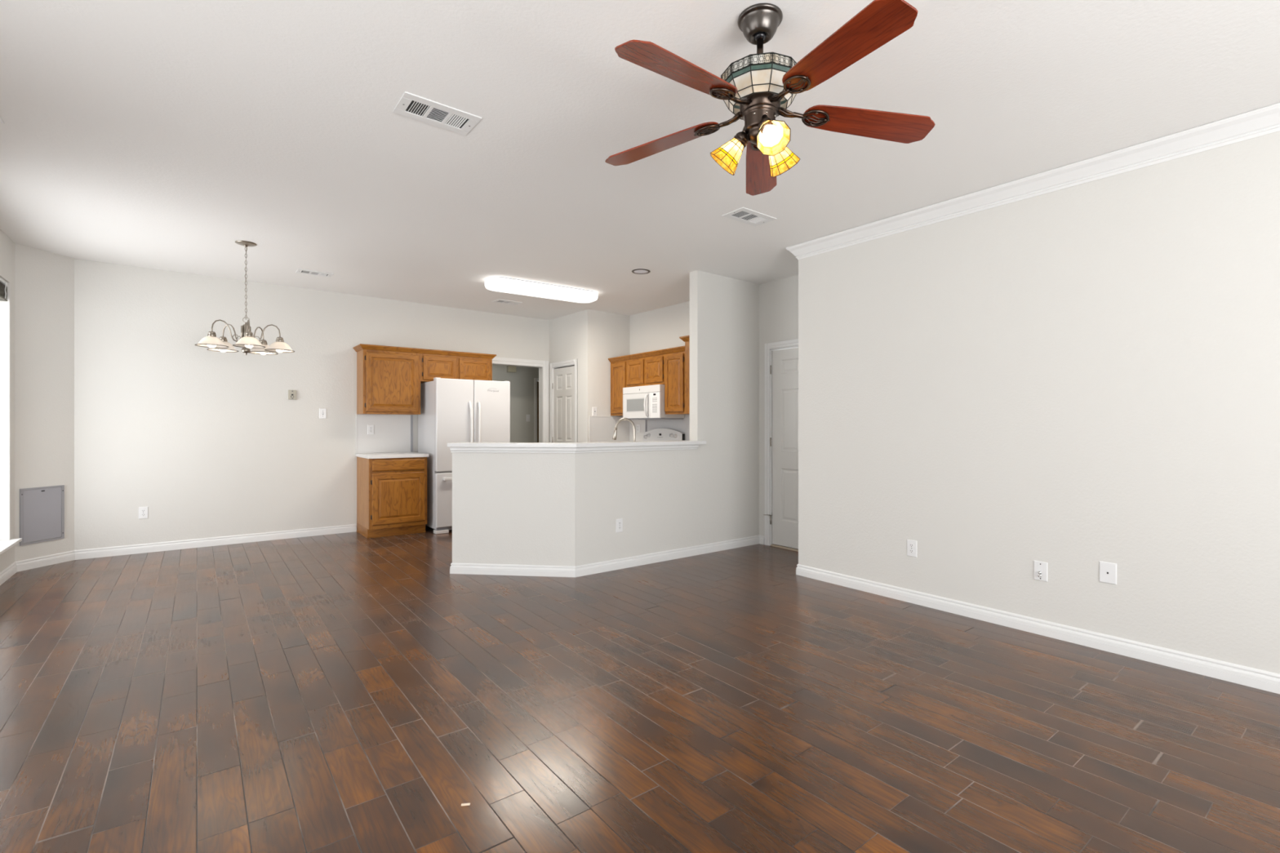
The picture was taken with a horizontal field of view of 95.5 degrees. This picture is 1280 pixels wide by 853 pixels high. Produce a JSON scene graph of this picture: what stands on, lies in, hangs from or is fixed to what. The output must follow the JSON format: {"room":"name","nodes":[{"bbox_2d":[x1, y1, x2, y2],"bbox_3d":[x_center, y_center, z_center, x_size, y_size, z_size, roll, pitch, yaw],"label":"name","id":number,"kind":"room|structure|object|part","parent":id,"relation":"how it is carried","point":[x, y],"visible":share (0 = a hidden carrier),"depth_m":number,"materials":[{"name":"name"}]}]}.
{"room":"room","nodes":[
{"label":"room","id":0,"kind":"room"},
{"bbox_2d":[0,229,14,572],"bbox_3d":[-2.643,-0.162,1.295,0.167,2.803,9.064,0,0,-37],"label":"wall","id":1,"kind":"structure","parent":0,"point":[6,244],"depth_m":4.80,"materials":[{"name":"white paint"}]},
{"bbox_2d":[0,277,7,301],"bbox_3d":[-4.684,-1.109,4.062,0.060,0.158,1.810,0,0,-37],"label":"window blind","id":2,"kind":"object","parent":1,"relation":"attached to","point":[3,295],"visible":1,"depth_m":4.70,"materials":[{"name":"white paint"}]},
{"bbox_3d":[-4.688,-1.175,4.059,0.050,0.026,1.810,0,0,-37],"label":"head rail","id":3,"kind":"part","parent":2,"relation":"part of","materials":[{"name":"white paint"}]},
{"bbox_3d":[-4.686,-1.037,4.061,0.049,0.014,1.790,0,0,-37],"label":"rail","id":4,"kind":"part","parent":2,"relation":"part of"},
{"bbox_3d":[-5.155,-1.105,4.721,0.011,0.131,0.007,0,0,-37],"label":"ladder cord","id":5,"kind":"part","parent":2,"relation":"part of","materials":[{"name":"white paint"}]},
{"bbox_2d":[0,537,22,555],"bbox_3d":[-4.696,-0.115,4.052,0.214,2.155,1.970,0,0,-37],"label":"window sill","id":6,"kind":"structure","parent":1,"relation":"in","point":[5,545],"depth_m":4.67,"materials":[{"name":"white paint"}]},
{"bbox_2d":[0,524,356,585],"bbox_3d":[-3.099,1.196,4.283,2.730,0.089,4.410,0,0,-37],"label":"baseboard","id":7,"kind":"structure","parent":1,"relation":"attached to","point":[23,565],"depth_m":5.78,"materials":[{"name":"white paint"}]},
{"bbox_2d":[14,243,74,561],"bbox_3d":[-5.399,-0.164,5.179,0.493,2.807,0.456,0,0,-37],"label":"wall","id":8,"kind":"structure","parent":0,"point":[44,281],"depth_m":5.17,"materials":[{"name":"white paint"}]},
{"bbox_2d":[19,484,64,545],"bbox_3d":[-5.290,0.778,5.148,0.014,0.486,0.337,0,0,8],"label":"access panel","id":9,"kind":"object","parent":8,"relation":"attached to","point":[42,511],"visible":0.95,"depth_m":5.14,"materials":[{"name":"grey metal"}]},
{"bbox_2d":[74,258,549,550],"bbox_3d":[-3.006,-0.162,7.202,5.767,2.804,0.120,0,0,-37],"label":"wall","id":10,"kind":"structure","parent":0,"point":[214,444],"depth_m":6.08,"materials":[{"name":"white paint"}]},
{"bbox_2d":[138,506,148,519],"bbox_3d":[-4.870,0.847,5.700,0.072,0.116,0.009,0,0,-37],"label":"outlet","id":11,"kind":"object","parent":10,"relation":"attached to","point":[143,511],"visible":1,"depth_m":5.70,"materials":[{"name":"white plastic"}]},
{"bbox_2d":[288,390,296,399],"bbox_3d":[-3.863,-0.352,6.457,0.076,0.104,0.026,0,0,-37],"label":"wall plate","id":12,"kind":"object","parent":10,"relation":"attached to","point":[291,393],"visible":1,"depth_m":6.45,"materials":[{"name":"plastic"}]},
{"bbox_2d":[319,408,326,418],"bbox_3d":[-3.626,-0.148,6.646,0.072,0.116,0.013,0,0,-37],"label":"light switch","id":13,"kind":"object","parent":10,"relation":"attached to","point":[322,411],"visible":1,"depth_m":6.65,"materials":[{"name":"white plastic"}]},
{"bbox_2d":[355,414,410,453],"bbox_3d":[-3.103,0.086,7.045,0.622,0.461,0.012,0,0,-37],"label":"backsplash","id":14,"kind":"structure","parent":10,"relation":"attached to","point":[392,433],"depth_m":7.04,"materials":[{"name":"white laminate"}]},
{"bbox_2d":[367,424,373,434],"bbox_3d":[-3.218,0.037,6.949,0.072,0.116,0.009,0,0,-37],"label":"outlet","id":15,"kind":"object","parent":14,"relation":"attached to","point":[370,427],"visible":1,"depth_m":6.95,"materials":[{"name":"white plastic"}]},
{"bbox_2d":[410,414,413,452],"bbox_3d":[-2.844,0.086,7.240,0.025,0.460,0.016,0,0,-37],"label":"strip","id":16,"kind":"object","parent":14,"relation":"attached to","point":[411,415],"visible":1,"depth_m":7.23,"materials":[{"name":"grey"}]},
{"bbox_2d":[356,349,420,414],"bbox_3d":[-2.986,-0.512,6.921,0.637,0.735,0.347,0,0,-37],"label":"upper cabinet","id":17,"kind":"object","parent":10,"relation":"attached to","point":[388,382],"visible":1,"depth_m":6.77,"materials":[{"name":"brown wood"}]},
{"bbox_2d":[420,353,492,382],"bbox_3d":[-2.372,-0.713,7.389,0.905,0.335,0.347,0,0,-37],"label":"upper cabinet","id":18,"kind":"object","parent":10,"relation":"attached to","point":[432,366],"visible":0.83,"depth_m":7.22,"materials":[{"name":"brown wood"}]},
{"bbox_2d":[352,343,496,358],"bbox_3d":[-2.618,-0.906,7.186,1.629,0.052,0.371,0,0,-37],"label":"crown molding","id":19,"kind":"structure","parent":18,"relation":"on","point":[361,346],"depth_m":6.97,"materials":[{"name":"brown wood"}]},
{"bbox_3d":[-2.446,-0.712,7.126,0.412,0.290,0.019,0,0,-37],"label":"door","id":20,"kind":"part","parent":18,"relation":"part of","materials":[{"name":"brown wood"}]},
{"bbox_3d":[-2.096,-0.712,7.393,0.412,0.290,0.019,0,0,-37],"label":"door","id":21,"kind":"part","parent":18,"relation":"part of","materials":[{"name":"brown wood"}]},
{"bbox_2d":[492,356,548,442],"bbox_3d":[-1.759,0.147,8.143,1.011,2.185,0.136,0,0,-37],"label":"trim","id":22,"kind":"structure","parent":10,"relation":"attached to","point":[543,366],"depth_m":8.36,"materials":[{"name":"white paint"}]},
{"bbox_2d":[492,364,538,442],"bbox_3d":[-2.243,-0.010,9.293,3.300,2.500,0.100,0,0,-37],"label":"wall","id":23,"kind":"structure","parent":0,"point":[522,381],"depth_m":9.46,"materials":[{"name":"grey paint"}]},
{"bbox_2d":[506,365,515,372],"bbox_3d":[-2.063,-0.921,9.333,0.145,0.097,0.055,0,0,-37],"label":"door chime","id":24,"kind":"object","parent":23,"relation":"attached to","point":[509,368],"visible":0.95,"depth_m":9.30,"materials":[{"name":"beige plastic"}]},
{"bbox_2d":[526,414,530,422],"bbox_3d":[-1.832,-0.138,9.535,0.072,0.116,0.013,0,0,-37],"label":"light switch","id":25,"kind":"object","parent":23,"relation":"attached to","point":[528,416],"visible":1,"depth_m":9.54,"materials":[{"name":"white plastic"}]},
{"bbox_2d":[534,377,538,442],"bbox_3d":[-1.421,0.220,9.909,0.886,2.040,0.116,0,0,-37],"label":"door","id":26,"kind":"structure","parent":23,"relation":"in","point":[536,383],"depth_m":9.63,"materials":[{"name":"white paint"}]},
{"bbox_2d":[549,309,594,442],"bbox_3d":[-0.959,-0.149,8.034,0.100,2.779,1.040,0,0,-37],"label":"wall","id":27,"kind":"structure","parent":0,"point":[571,336],"depth_m":7.72,"materials":[{"name":"white paint"}]},
{"bbox_2d":[549,359,577,442],"bbox_3d":[-1.045,0.167,8.103,0.152,2.147,0.739,0,0,-37],"label":"door","id":28,"kind":"structure","parent":27,"relation":"in","point":[562,375],"depth_m":8.11,"materials":[{"name":"white paint"}]},
{"bbox_2d":[452,448,697,566],"bbox_3d":[-0.461,0.708,5.106,2.259,1.065,0.550,0,0,-19],"label":"wall","id":29,"kind":"structure","parent":0,"point":[514,508],"depth_m":4.89,"materials":[{"name":"white paint"}]},
{"bbox_2d":[447,440,706,453],"bbox_3d":[-0.445,0.178,5.109,2.369,0.081,0.696,0,0,-19],"label":"countertop","id":30,"kind":"structure","parent":29,"relation":"on","point":[603,446],"depth_m":4.86,"materials":[{"name":"white laminate"}]},
{"bbox_3d":[-0.451,0.212,5.043,2.262,0.014,0.458,0,0,-18],"label":"moulding","id":31,"kind":"part","parent":30,"relation":"part of","materials":[{"name":"white paint"}]},
{"bbox_3d":[-0.448,0.189,5.038,2.275,0.033,0.470,0,0,-18],"label":"moulding","id":32,"kind":"part","parent":30,"relation":"part of","materials":[{"name":"white paint"}]},
{"bbox_2d":[449,535,764,577],"bbox_3d":[-0.066,1.196,5.297,3.150,0.089,0.622,0,0,-22],"label":"baseboard","id":33,"kind":"structure","parent":29,"relation":"attached to","point":[635,561],"depth_m":4.91,"materials":[{"name":"white paint"}]},
{"bbox_2d":[615,518,622,532],"bbox_3d":[-0.178,0.862,5.058,0.072,0.116,0.009,0,0,-37],"label":"outlet","id":34,"kind":"object","parent":29,"relation":"attached to","point":[619,522],"visible":1,"depth_m":5.05,"materials":[{"name":"white plastic"}]},
{"bbox_2d":[594,310,629,417],"bbox_3d":[-0.403,-0.145,7.867,0.582,2.771,0.100,0,0,-37],"label":"wall","id":35,"kind":"structure","parent":0,"point":[611,331],"depth_m":7.77,"materials":[{"name":"white paint"}]},
{"bbox_2d":[592,407,596,416],"bbox_3d":[-0.594,-0.197,7.649,0.072,0.116,0.013,0,0,-37],"label":"light switch","id":36,"kind":"object","parent":35,"relation":"attached to","point":[594,409],"visible":1,"depth_m":7.65,"materials":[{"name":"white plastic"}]},
{"bbox_2d":[589,416,629,442],"bbox_3d":[-0.399,0.093,7.800,0.657,0.462,0.010,0,0,-37],"label":"backsplash","id":37,"kind":"structure","parent":35,"relation":"attached to","point":[602,428],"depth_m":7.76,"materials":[{"name":"white tile"}]},
{"bbox_2d":[0,525,1279,852],"bbox_3d":[-0.410,1.270,3.837,7.200,0.060,11.200,0,0,-37],"label":"floor","id":38,"kind":"structure","parent":0,"point":[348,692],"depth_m":2.44,"materials":[{"name":"brown wood"}]},
{"bbox_2d":[356,456,426,538],"bbox_3d":[-2.905,0.797,6.807,0.638,0.885,0.627,0,0,-37],"label":"base cabinet","id":39,"kind":"object","parent":38,"relation":"on","point":[392,492],"visible":0.98,"depth_m":6.57,"materials":[{"name":"brown wood"}]},
{"bbox_2d":[355,452,428,458],"bbox_3d":[-2.902,0.336,6.804,0.652,0.036,0.636,0,0,-37],"label":"countertop","id":40,"kind":"structure","parent":39,"relation":"on","point":[390,455],"depth_m":6.64,"materials":[{"name":"white laminate"}]},
{"bbox_3d":[-2.719,0.433,6.566,0.570,0.123,0.018,0,0,-37],"label":"drawer","id":41,"kind":"part","parent":39,"relation":"part of","materials":[{"name":"brown wood"}]},
{"bbox_3d":[-2.720,0.807,6.566,0.570,0.565,0.019,0,0,-37],"label":"door","id":42,"kind":"part","parent":39,"relation":"part of","materials":[{"name":"brown wood"}]},
{"bbox_2d":[417,377,510,534],"bbox_3d":[-2.177,0.337,7.212,0.912,1.806,0.820,0,0,-37],"label":"refrigerator","id":43,"kind":"object","parent":38,"relation":"on","point":[452,410],"visible":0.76,"depth_m":6.85,"materials":[{"name":"white metal"}]},
{"bbox_3d":[-1.993,0.853,6.970,0.912,0.625,0.062,0,0,-37],"label":"freezer drawer","id":44,"kind":"part","parent":43,"relation":"part of","materials":[{"name":"white metal"}]},
{"bbox_3d":[-1.956,0.608,6.923,0.772,0.035,0.059,0,0,-37],"label":"handle","id":45,"kind":"part","parent":43,"relation":"part of","materials":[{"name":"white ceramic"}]},
{"bbox_3d":[-2.179,-0.019,6.828,0.444,1.078,0.062,0,0,-37],"label":"door","id":46,"kind":"part","parent":43,"relation":"part of","materials":[{"name":"white metal"}]},
{"bbox_3d":[-2.002,0.083,6.883,0.084,0.771,0.036,0,0,42],"label":"handle","id":47,"kind":"part","parent":43,"relation":"part of","materials":[{"name":"white plastic"}]},
{"bbox_3d":[-1.920,0.083,6.945,0.036,0.771,0.084,0,0,-27],"label":"handle","id":48,"kind":"part","parent":43,"relation":"part of","materials":[{"name":"white plastic"}]},
{"bbox_3d":[-1.814,-0.019,7.106,0.462,1.078,0.062,0,0,-37],"label":"door","id":49,"kind":"part","parent":43,"relation":"part of","materials":[{"name":"white metal"}]},
{"bbox_2d":[461,803,470,805],"bbox_3d":[-0.571,1.238,1.904,0.028,0.004,0.008,0,0,-7],"label":"chip","id":50,"kind":"object","parent":38,"relation":"on","point":[462,804],"visible":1,"depth_m":1.90,"materials":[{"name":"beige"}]},
{"bbox_2d":[643,428,684,440],"bbox_3d":[0.038,0.622,7.167,0.699,1.197,0.770,0,0,-37],"label":"range","id":51,"kind":"object","parent":38,"relation":"on","point":[657,434],"visible":0.19,"depth_m":7.32,"materials":[{"name":"white metal"}]},
{"bbox_3d":[-0.323,0.767,5.826,2.920,0.906,1.142,0,0,-37],"label":"countertop","id":52,"kind":"structure","parent":38,"relation":"on","visible":0},
{"bbox_2d":[612,417,635,441],"bbox_3d":[-0.141,0.121,5.482,0.245,0.406,0.116,0,0,3],"label":"faucet","id":53,"kind":"object","parent":52,"relation":"on","point":[614,437],"visible":0.58,"depth_m":5.48,"materials":[{"name":"silver metal"}]},
{"bbox_2d":[0,0,1279,319],"bbox_3d":[-0.305,-1.563,3.270,6.320,0.209,9.670,0,0,-37],"label":"ceiling","id":54,"kind":"structure","parent":0,"point":[163,135],"depth_m":2.89,"materials":[{"name":"white paint"}]},
{"bbox_2d":[195,240,294,355],"bbox_3d":[-3.296,-1.072,4.904,0.668,0.945,0.691,0,0,-21],"label":"chandelier","id":55,"kind":"object","parent":54,"relation":"hanging from","point":[247,340],"visible":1,"depth_m":4.88,"materials":[{"name":"silver metal"}]},
{"bbox_3d":[-3.453,-0.687,4.688,0.214,0.074,0.214,0,0,33],"label":"lamp shade","id":56,"kind":"part","parent":55,"relation":"part of","materials":[{"name":"white glass"}]},
{"bbox_3d":[-3.453,-0.674,4.688,0.062,0.082,0.062,0,0,33],"label":"light bulb","id":57,"kind":"part","parent":55,"relation":"part of","materials":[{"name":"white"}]},
{"bbox_3d":[-3.401,-0.786,4.767,0.059,0.173,0.248,0,0,33],"label":"arm","id":58,"kind":"part","parent":55,"relation":"part of","materials":[{"name":"silver metal"}]},
{"bbox_3d":[-3.557,-0.687,4.959,0.214,0.074,0.214,0,0,15],"label":"lamp shade","id":59,"kind":"part","parent":55,"relation":"part of","materials":[{"name":"white glass"}]},
{"bbox_3d":[-3.557,-0.674,4.959,0.062,0.082,0.062,0,0,15],"label":"light bulb","id":60,"kind":"part","parent":55,"relation":"part of","materials":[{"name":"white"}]},
{"bbox_3d":[-3.466,-0.786,4.935,0.248,0.173,0.059,0,0,15],"label":"arm","id":61,"kind":"part","parent":55,"relation":"part of","materials":[{"name":"silver metal"}]},
{"bbox_3d":[-3.318,-1.208,4.896,0.014,0.615,0.014,0,0,8],"label":"chain","id":62,"kind":"part","parent":55,"relation":"part of","materials":[{"name":"silver metal"}]},
{"bbox_3d":[-3.163,-0.687,4.704,0.214,0.074,0.214,0,0,-39],"label":"lamp shade","id":63,"kind":"part","parent":55,"relation":"part of","materials":[{"name":"white glass"}]},
{"bbox_3d":[-3.163,-0.674,4.704,0.062,0.082,0.062,0,0,-39],"label":"light bulb","id":64,"kind":"part","parent":55,"relation":"part of","materials":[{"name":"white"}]},
{"bbox_3d":[-3.222,-0.786,4.777,0.059,0.173,0.248,0,0,-39],"label":"arm","id":65,"kind":"part","parent":55,"relation":"part of","materials":[{"name":"silver metal"}]},
{"bbox_3d":[-3.327,-0.786,5.048,0.059,0.173,0.248,0,0,-3],"label":"arm","id":66,"kind":"part","parent":55,"relation":"part of","materials":[{"name":"silver metal"}]},
{"bbox_3d":[-3.332,-0.687,5.142,0.214,0.074,0.214,0,0,-3],"label":"lamp shade","id":67,"kind":"part","parent":55,"relation":"part of","materials":[{"name":"white glass"}]},
{"bbox_3d":[-3.176,-0.786,4.950,0.248,0.173,0.059,0,0,-21],"label":"arm","id":68,"kind":"part","parent":55,"relation":"part of","materials":[{"name":"silver metal"}]},
{"bbox_3d":[-3.088,-0.687,4.984,0.214,0.074,0.214,0,0,-21],"label":"lamp shade","id":69,"kind":"part","parent":55,"relation":"part of","materials":[{"name":"white glass"}]},
{"bbox_3d":[-3.088,-0.674,4.984,0.062,0.082,0.062,0,0,-21],"label":"light bulb","id":70,"kind":"part","parent":55,"relation":"part of","materials":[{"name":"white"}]},
{"bbox_2d":[296,268,333,277],"bbox_3d":[-3.277,-1.544,5.857,0.310,0.008,0.190,0,0,-37],"label":"ceiling vent","id":71,"kind":"object","parent":54,"relation":"in","point":[300,270],"visible":1,"depth_m":5.84,"materials":[{"name":"white metal"}]},
{"bbox_2d":[392,91,481,135],"bbox_3d":[-0.983,-1.514,2.825,0.363,0.009,0.215,0,1,-37],"label":"ceiling vent","id":72,"kind":"object","parent":54,"relation":"in","point":[410,105],"visible":1,"depth_m":2.81,"materials":[{"name":"white metal"}]},
{"bbox_2d":[492,298,522,305],"bbox_3d":[-1.640,-1.534,7.174,0.310,0.008,0.200,0,1,-37],"label":"ceiling vent","id":73,"kind":"object","parent":54,"relation":"in","point":[499,300],"visible":1,"depth_m":7.17,"materials":[{"name":"white metal"}]},
{"bbox_2d":[484,276,598,302],"bbox_3d":[-1.053,-1.486,6.362,1.270,0.086,0.348,0,0,-34],"label":"ceiling light","id":74,"kind":"object","parent":54,"relation":"attached to","point":[501,284],"visible":1,"depth_m":6.24,"materials":[{"name":"white plastic"}]},
{"bbox_2d":[631,268,650,274],"bbox_3d":[0.010,-1.514,5.681,0.184,0.007,0.184,0,1,-37],"label":"recessed light","id":75,"kind":"object","parent":54,"relation":"in","point":[640,271],"visible":1,"depth_m":5.68,"materials":[{"name":"grey metal"}]},
{"bbox_2d":[721,207,776,226],"bbox_3d":[0.786,-1.502,4.174,0.354,0.009,0.204,0,1,-37],"label":"ceiling vent","id":76,"kind":"object","parent":54,"relation":"in","point":[743,215],"visible":1,"depth_m":4.17,"materials":[{"name":"white metal"}]},
{"bbox_2d":[604,0,935,195],"bbox_3d":[0.419,-1.226,2.108,1.240,0.552,1.271,0,0,-37],"label":"ceiling fan","id":77,"kind":"object","parent":54,"relation":"hanging from","point":[757,88],"visible":1,"depth_m":2.06,"materials":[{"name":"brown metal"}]},
{"bbox_3d":[0.086,-1.139,2.349,0.497,0.006,0.145,-5,8,30],"label":"blade","id":78,"kind":"part","parent":77,"relation":"part of","materials":[{"name":"brown wood"}]},
{"bbox_3d":[0.135,-1.139,1.867,0.497,0.006,0.145,-6,15,-42],"label":"blade","id":79,"kind":"part","parent":77,"relation":"part of","materials":[{"name":"brown wood"}]},
{"bbox_3d":[0.320,-1.015,2.186,0.113,0.129,0.126,0,0,-37],"label":"lamp shade","id":80,"kind":"part","parent":77,"relation":"part of","materials":[{"name":"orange glass"}]},
{"bbox_3d":[0.381,-1.081,2.164,0.058,0.078,0.068,0,0,-37],"label":"lamp arm","id":81,"kind":"part","parent":77,"relation":"part of","materials":[{"name":"brown metal"}]},
{"bbox_3d":[0.442,-1.231,2.142,0.290,0.108,0.290,0,0,-37],"label":"lamp shade","id":82,"kind":"part","parent":77,"relation":"part of","materials":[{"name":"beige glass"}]},
{"bbox_3d":[0.529,-1.139,2.544,0.145,0.006,0.497,-11,-7,11],"label":"blade","id":83,"kind":"part","parent":77,"relation":"part of","materials":[{"name":"brown wood"}]},
{"bbox_3d":[0.447,-1.081,2.076,0.058,0.078,0.068,0,0,-37],"label":"lamp arm","id":84,"kind":"part","parent":77,"relation":"part of","materials":[{"name":"brown metal"}]},
{"bbox_3d":[0.453,-1.031,2.034,0.053,0.069,0.063,0,0,-37],"label":"light bulb","id":85,"kind":"part","parent":77,"relation":"part of","materials":[{"name":"white glass"}]},
{"bbox_3d":[0.451,-1.015,2.012,0.110,0.128,0.123,0,0,-37],"label":"lamp shade","id":86,"kind":"part","parent":77,"relation":"part of","materials":[{"name":"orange glass"}]},
{"bbox_3d":[0.543,-1.015,2.224,0.122,0.129,0.112,0,0,-2],"label":"lamp shade","id":87,"kind":"part","parent":77,"relation":"part of","materials":[{"name":"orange glass"}]},
{"bbox_3d":[0.609,-1.139,1.764,0.145,0.006,0.497,12,0,-24],"label":"blade","id":88,"kind":"part","parent":77,"relation":"part of","materials":[{"name":"brown wood"}]},
{"bbox_3d":[0.852,-1.139,2.183,0.497,0.006,0.145,5,-11,-6],"label":"blade","id":89,"kind":"part","parent":77,"relation":"part of","materials":[{"name":"brown wood"}]},
{"bbox_2d":[629,275,798,546],"bbox_3d":[0.654,-0.148,7.059,0.120,2.775,4.545,0,0,-37],"label":"wall","id":90,"kind":"structure","parent":0,"point":[661,328],"depth_m":6.13,"materials":[{"name":"white paint"}]},
{"bbox_2d":[610,360,626,415],"bbox_3d":[-0.164,-0.502,7.752,0.337,0.715,0.368,0,0,-37],"label":"upper cabinet","id":91,"kind":"object","parent":90,"relation":"attached to","point":[618,369],"visible":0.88,"depth_m":7.65,"materials":[{"name":"brown wood"}]},
{"bbox_2d":[629,419,644,441],"bbox_3d":[-0.032,0.090,7.854,0.008,0.468,0.355,0,0,-37],"label":"backsplash","id":92,"kind":"structure","parent":90,"relation":"attached to","point":[638,436],"depth_m":7.84,"materials":[{"name":"white laminate"}]},
{"bbox_2d":[636,423,639,432],"bbox_3d":[-0.026,0.025,7.832,0.009,0.116,0.072,0,0,-37],"label":"outlet","id":93,"kind":"object","parent":92,"relation":"attached to","point":[638,424],"visible":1,"depth_m":7.82,"materials":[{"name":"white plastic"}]},
{"bbox_2d":[644,419,646,431],"bbox_3d":[0.082,0.112,7.700,0.014,0.424,0.024,0,0,-37],"label":"strip","id":94,"kind":"object","parent":90,"relation":"attached to","point":[645,420],"visible":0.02,"depth_m":7.70,"materials":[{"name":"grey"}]},
{"bbox_2d":[626,354,664,387],"bbox_3d":[0.179,-0.682,7.302,0.337,0.355,0.764,0,0,-37],"label":"upper cabinet","id":95,"kind":"object","parent":90,"relation":"attached to","point":[647,371],"visible":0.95,"depth_m":7.16,"materials":[{"name":"brown wood"}]},
{"bbox_3d":[-0.062,-0.685,7.356,0.019,0.300,0.346,0,0,-37],"label":"door","id":96,"kind":"part","parent":95,"relation":"part of","materials":[{"name":"brown wood"}]},
{"bbox_2d":[622,384,684,419],"bbox_3d":[0.140,-0.292,7.250,0.450,0.409,0.750,0,0,-37],"label":"microwave","id":97,"kind":"object","parent":95,"relation":"attached to","point":[647,402],"visible":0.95,"depth_m":7.06,"materials":[{"name":"white plastic"}]},
{"bbox_3d":[-0.042,-0.256,7.231,0.022,0.307,0.560,0,0,-37],"label":"door","id":98,"kind":"part","parent":97,"relation":"part of","materials":[{"name":"white plastic"}]},
{"bbox_3d":[0.016,-0.455,7.156,0.022,0.085,0.750,0,0,-37],"label":"vent panel","id":99,"kind":"part","parent":97,"relation":"part of","materials":[{"name":"white plastic"}]},
{"bbox_3d":[0.076,-0.258,7.016,0.064,0.287,0.027,0,0,-25],"label":"handle","id":100,"kind":"part","parent":97,"relation":"part of","materials":[{"name":"white plastic"}]},
{"bbox_3d":[0.187,-0.256,6.932,0.022,0.307,0.187,0,0,-37],"label":"control panel","id":101,"kind":"part","parent":97,"relation":"part of","materials":[{"name":"white plastic"}]},
{"bbox_3d":[0.168,-0.685,7.055,0.019,0.300,0.346,0,0,-37],"label":"door","id":102,"kind":"part","parent":95,"relation":"part of","materials":[{"name":"brown wood"}]},
{"bbox_2d":[646,414,689,440],"bbox_3d":[0.639,0.090,6.972,0.008,0.468,1.795,0,0,-37],"label":"backsplash","id":103,"kind":"structure","parent":90,"relation":"attached to","point":[682,425],"depth_m":7.25,"materials":[{"name":"grey tile"}]},
{"bbox_2d":[664,351,689,414],"bbox_3d":[0.637,-0.502,6.702,0.337,0.715,0.745,0,0,-37],"label":"upper cabinet","id":104,"kind":"object","parent":90,"relation":"attached to","point":[674,362],"visible":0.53,"depth_m":6.74,"materials":[{"name":"brown wood"}]},
{"bbox_2d":[608,346,684,362],"bbox_3d":[0.158,-0.886,7.047,0.043,0.052,1.877,0,0,-37],"label":"crown molding","id":105,"kind":"structure","parent":104,"relation":"attached to","point":[681,348],"depth_m":7.11,"materials":[{"name":"brown wood"}]},
{"bbox_2d":[763,338,798,551],"bbox_3d":[1.619,0.186,5.733,0.193,2.107,0.939,0,0,-37],"label":"door","id":106,"kind":"structure","parent":90,"relation":"in","point":[783,442],"depth_m":5.94,"materials":[{"name":"white paint"}]},
{"bbox_2d":[689,270,759,545],"bbox_3d":[0.875,-0.137,5.939,0.888,2.754,0.115,0,0,-37],"label":"wall","id":107,"kind":"structure","parent":0,"point":[724,311],"depth_m":5.85,"materials":[{"name":"white paint"}]},
{"bbox_2d":[679,334,689,342],"bbox_3d":[0.675,-0.916,6.085,0.388,0.052,0.356,0,0,-37],"label":"crown molding","id":108,"kind":"structure","parent":107,"relation":"attached to","point":[686,338],"depth_m":6.05,"materials":[{"name":"brown wood"}]},
{"bbox_2d":[684,341,689,413],"bbox_3d":[0.700,-0.517,6.088,0.345,0.745,0.333,0,0,-37],"label":"upper cabinet","id":109,"kind":"object","parent":107,"relation":"attached to","point":[686,343],"visible":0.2,"depth_m":6.07,"materials":[{"name":"brown wood"}]},
{"bbox_3d":[0.616,-0.517,6.198,0.345,0.745,0.019,0,0,-37],"label":"frame","id":110,"kind":"part","parent":109,"relation":"part of","materials":[{"name":"brown wood"}]},
{"bbox_2d":[798,131,1279,674],"bbox_3d":[2.878,-0.132,2.926,0.120,2.744,4.965,0,0,-37],"label":"wall","id":111,"kind":"structure","parent":0,"point":[1073,379],"depth_m":3.35,"materials":[{"name":"white paint"}]},
{"bbox_2d":[906,539,917,557],"bbox_3d":[1.911,0.857,4.088,0.009,0.116,0.072,0,0,-37],"label":"outlet","id":112,"kind":"object","parent":111,"relation":"attached to","point":[912,545],"visible":1,"depth_m":4.08,"materials":[{"name":"white plastic"}]},
{"bbox_2d":[786,102,1279,259],"bbox_3d":[2.803,-1.430,2.914,0.129,0.148,5.037,0,0,-37],"label":"trim","id":113,"kind":"structure","parent":111,"relation":"attached to","point":[1263,121],"depth_m":3.32,"materials":[{"name":"white paint"}]},
{"bbox_2d":[795,564,1279,693],"bbox_3d":[3.109,1.196,3.121,0.751,0.089,4.995,0,0,-37],"label":"baseboard","id":114,"kind":"structure","parent":111,"relation":"attached to","point":[1264,680],"depth_m":3.33,"materials":[{"name":"white paint"}]},
{"bbox_2d":[1033,560,1048,582],"bbox_3d":[2.379,0.862,3.459,0.028,0.114,0.072,0,0,-37],"label":"cable plate","id":115,"kind":"object","parent":111,"relation":"attached to","point":[1040,569],"visible":1,"depth_m":3.46,"materials":[{"name":"white plastic"}]},
{"bbox_2d":[1098,560,1116,584],"bbox_3d":[2.583,0.808,3.209,0.007,0.116,0.078,0,0,-37],"label":"plate","id":116,"kind":"object","parent":111,"relation":"attached to","point":[1107,571],"visible":1,"depth_m":3.21,"materials":[{"name":"white plastic"}]}
]}

